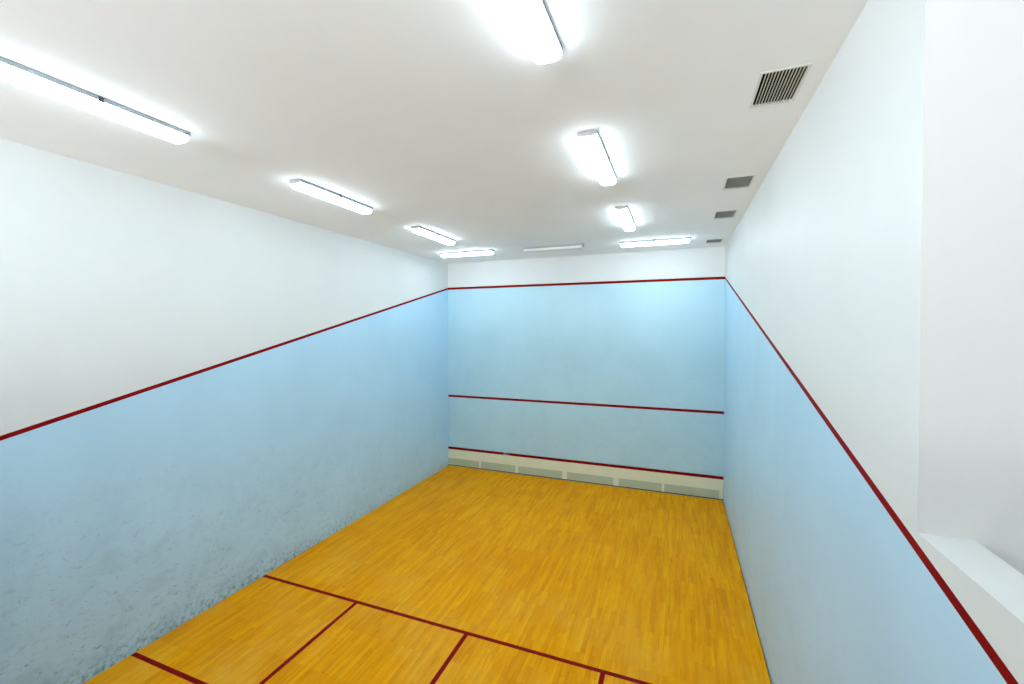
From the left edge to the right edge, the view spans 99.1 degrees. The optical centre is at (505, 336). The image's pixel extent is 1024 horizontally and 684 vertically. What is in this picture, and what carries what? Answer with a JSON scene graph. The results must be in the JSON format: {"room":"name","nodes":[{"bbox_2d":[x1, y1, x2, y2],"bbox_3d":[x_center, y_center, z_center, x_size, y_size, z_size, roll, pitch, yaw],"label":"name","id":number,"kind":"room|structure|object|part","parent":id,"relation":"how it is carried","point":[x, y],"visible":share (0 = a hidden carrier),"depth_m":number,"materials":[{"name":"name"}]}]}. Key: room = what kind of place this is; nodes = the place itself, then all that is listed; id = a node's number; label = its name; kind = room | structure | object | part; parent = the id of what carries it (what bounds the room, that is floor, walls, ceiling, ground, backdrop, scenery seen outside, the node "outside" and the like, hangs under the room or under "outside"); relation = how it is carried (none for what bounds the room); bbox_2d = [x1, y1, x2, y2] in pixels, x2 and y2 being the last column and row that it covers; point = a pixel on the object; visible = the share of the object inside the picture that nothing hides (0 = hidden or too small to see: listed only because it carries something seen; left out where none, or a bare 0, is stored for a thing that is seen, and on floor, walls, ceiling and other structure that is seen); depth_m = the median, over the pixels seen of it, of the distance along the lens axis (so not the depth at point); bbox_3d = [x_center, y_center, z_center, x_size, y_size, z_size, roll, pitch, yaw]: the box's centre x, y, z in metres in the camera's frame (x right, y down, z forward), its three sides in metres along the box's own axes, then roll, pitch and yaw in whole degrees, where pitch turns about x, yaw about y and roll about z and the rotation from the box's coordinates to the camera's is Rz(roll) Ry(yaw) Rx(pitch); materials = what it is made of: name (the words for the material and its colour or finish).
{"room":"squash court","nodes":[
{"label":"squash court","id":0,"kind":"room"},
{"bbox_2d":[0,138,448,683],"bbox_3d":[-4.377,0.917,4.237,0.202,5.312,15.250,0,1,21],"label":"wall","id":1,"kind":"structure","parent":0,"point":[198,392],"depth_m":5.15,"materials":[{"name":"blue paint"}]},
{"bbox_2d":[83,465,770,683],"bbox_3d":[-0.292,3.466,5.620,6.390,0.047,9.702,0,1,21],"label":"floor","id":2,"kind":"structure","parent":0,"point":[465,575],"depth_m":5.67,"materials":[{"name":"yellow wood"}]},
{"bbox_2d":[0,0,867,263],"bbox_3d":[0.085,-1.745,2.434,9.800,0.060,15.650,0,1,21],"label":"ceiling","id":3,"kind":"structure","parent":0,"point":[438,116],"depth_m":3.27,"materials":[{"name":"paint"}]},
{"bbox_2d":[0,56,190,143],"bbox_3d":[-2.986,-1.678,3.165,0.177,0.090,1.250,0,1,21],"label":"ceiling light","id":4,"kind":"object","parent":3,"relation":"attached to","point":[13,72],"visible":1,"depth_m":3.07,"materials":[{"name":"plastic"}]},
{"bbox_2d":[290,179,372,213],"bbox_3d":[-2.135,-1.719,5.463,0.177,0.090,1.250,0,1,21],"label":"ceiling light","id":5,"kind":"object","parent":3,"relation":"attached to","point":[304,186],"visible":1,"depth_m":5.30,"materials":[{"name":"white plastic"}]},
{"bbox_2d":[411,226,455,244],"bbox_3d":[-1.257,-1.758,7.696,0.177,0.090,1.250,0,1,21],"label":"ceiling light","id":6,"kind":"object","parent":3,"relation":"attached to","point":[420,230],"visible":1,"depth_m":7.51,"materials":[{"name":"plastic"}]},
{"bbox_2d":[440,249,493,257],"bbox_3d":[-0.855,-1.790,9.482,1.250,0.090,0.177,0,1,21],"label":"ceiling light","id":7,"kind":"object","parent":3,"relation":"attached to","point":[487,251],"visible":1,"depth_m":9.40,"materials":[{"name":"plastic"}]},
{"bbox_2d":[502,0,562,63],"bbox_3d":[0.035,-1.663,2.047,0.177,0.090,1.250,0,1,21],"label":"ceiling light","id":8,"kind":"object","parent":3,"relation":"attached to","point":[532,20],"visible":1,"depth_m":2.32,"materials":[{"name":"plastic"}]},
{"bbox_2d":[523,244,583,252],"bbox_3d":[0.955,-1.782,8.878,1.250,0.090,0.169,0,1,21],"label":"ceiling light","id":9,"kind":"object","parent":3,"relation":"attached to","point":[569,246],"visible":1,"depth_m":8.80,"materials":[{"name":"white plastic"}]},
{"bbox_2d":[577,130,616,185],"bbox_3d":[0.916,-1.702,4.273,0.177,0.090,1.250,0,1,21],"label":"ceiling light","id":10,"kind":"object","parent":3,"relation":"attached to","point":[590,142],"visible":1,"depth_m":4.04,"materials":[{"name":"plastic"}]},
{"bbox_2d":[615,206,634,230],"bbox_3d":[1.800,-1.743,6.547,0.177,0.090,1.250,0,1,21],"label":"ceiling light","id":11,"kind":"object","parent":3,"relation":"attached to","point":[623,214],"visible":1,"depth_m":6.29,"materials":[{"name":"plastic"}]},
{"bbox_2d":[620,237,689,246],"bbox_3d":[2.813,-1.774,8.276,1.250,0.090,0.177,0,1,21],"label":"ceiling light","id":12,"kind":"object","parent":3,"relation":"attached to","point":[682,239],"visible":1,"depth_m":8.20,"materials":[{"name":"plastic"}]},
{"bbox_2d":[705,238,723,243],"bbox_3d":[3.986,-1.933,8.354,0.291,0.227,0.396,0,1,21],"label":"ceiling vent","id":13,"kind":"object","parent":3,"relation":"in","point":[708,240],"visible":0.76,"depth_m":8.46,"materials":[{"name":"grey metal"}]},
{"bbox_2d":[713,210,737,218],"bbox_3d":[3.226,-1.898,6.421,0.291,0.227,0.471,0,1,21],"label":"ceiling vent","id":14,"kind":"object","parent":3,"relation":"in","point":[730,213],"visible":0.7,"depth_m":6.56,"materials":[{"name":"grey metal"}]},
{"bbox_2d":[723,175,755,189],"bbox_3d":[2.673,-1.873,5.015,0.291,0.227,0.464,0,1,21],"label":"ceiling vent","id":15,"kind":"object","parent":3,"relation":"in","point":[740,181],"visible":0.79,"depth_m":5.14,"materials":[{"name":"grey metal"}]},
{"bbox_2d":[749,63,812,108],"bbox_3d":[1.893,-1.838,3.032,0.291,0.227,0.496,0,1,21],"label":"ceiling vent","id":16,"kind":"object","parent":3,"relation":"in","point":[780,84],"visible":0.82,"depth_m":3.14,"materials":[{"name":"grey metal"}]},
{"bbox_2d":[448,246,724,499],"bbox_3d":[1.529,0.806,10.213,6.818,5.312,0.202,0,1,21],"label":"wall","id":17,"kind":"structure","parent":0,"point":[613,358],"depth_m":9.92,"materials":[{"name":"blue paint"}]},
{"bbox_2d":[448,446,723,499],"bbox_3d":[1.491,3.121,10.148,6.410,0.484,0.026,0,1,21],"label":"board","id":18,"kind":"object","parent":17,"relation":"attached to","point":[673,482],"visible":1,"depth_m":9.94,"materials":[{"name":"beige paint"}]},
{"bbox_3d":[-1.084,3.243,11.169,0.872,0.178,0.016,0,1,21],"label":"toe panel","id":19,"kind":"part","parent":18,"relation":"part of","materials":[{"name":"grey metal"}]},
{"bbox_3d":[-0.198,3.247,10.820,0.923,0.178,0.016,0,1,21],"label":"toe panel","id":20,"kind":"part","parent":18,"relation":"part of","materials":[{"name":"grey metal"}]},
{"bbox_3d":[-0.061,3.043,10.759,3.073,0.232,0.022,0,1,21],"label":"panel","id":21,"kind":"part","parent":18,"relation":"part of","materials":[{"name":"beige metal"}]},
{"bbox_3d":[0.811,3.253,10.423,1.096,0.178,0.016,0,1,21],"label":"toe panel","id":22,"kind":"part","parent":18,"relation":"part of","materials":[{"name":"grey metal"}]},
{"bbox_3d":[1.494,3.354,10.159,6.410,0.018,0.010,0,1,21],"label":"foot rail","id":23,"kind":"part","parent":18,"relation":"part of","materials":[{"name":"grey metal"}]},
{"bbox_3d":[1.916,3.259,9.989,1.059,0.178,0.016,0,1,21],"label":"toe panel","id":24,"kind":"part","parent":18,"relation":"part of","materials":[{"name":"grey metal"}]},
{"bbox_3d":[2.943,3.264,9.585,0.907,0.178,0.016,0,1,21],"label":"toe panel","id":25,"kind":"part","parent":18,"relation":"part of","materials":[{"name":"grey metal"}]},
{"bbox_3d":[2.924,3.059,9.586,3.333,0.232,0.022,0,1,21],"label":"panel","id":26,"kind":"part","parent":18,"relation":"part of","materials":[{"name":"beige metal"}]},
{"bbox_3d":[3.908,3.269,9.205,1.068,0.178,0.016,0,1,21],"label":"toe panel","id":27,"kind":"part","parent":18,"relation":"part of","materials":[{"name":"grey metal"}]},
{"bbox_2d":[723,502,770,681],"bbox_3d":[-0.288,3.546,5.630,6.818,0.115,10.150,0,1,21],"label":"baseboard","id":28,"kind":"structure","parent":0,"point":[723,502],"depth_m":5.72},
{"bbox_2d":[723,0,1023,683],"bbox_3d":[1.768,0.950,1.819,0.177,5.312,15.250,0,1,21],"label":"wall","id":29,"kind":"structure","parent":0,"point":[852,269],"depth_m":2.17,"materials":[{"name":"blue paint"}]},
{"bbox_3d":[0.353,0.852,-1.782,0.175,0.004,7.515,0,1,21],"label":"window sill","id":30,"kind":"part","parent":29,"relation":"part of","materials":[{"name":"paint"}]}
]}

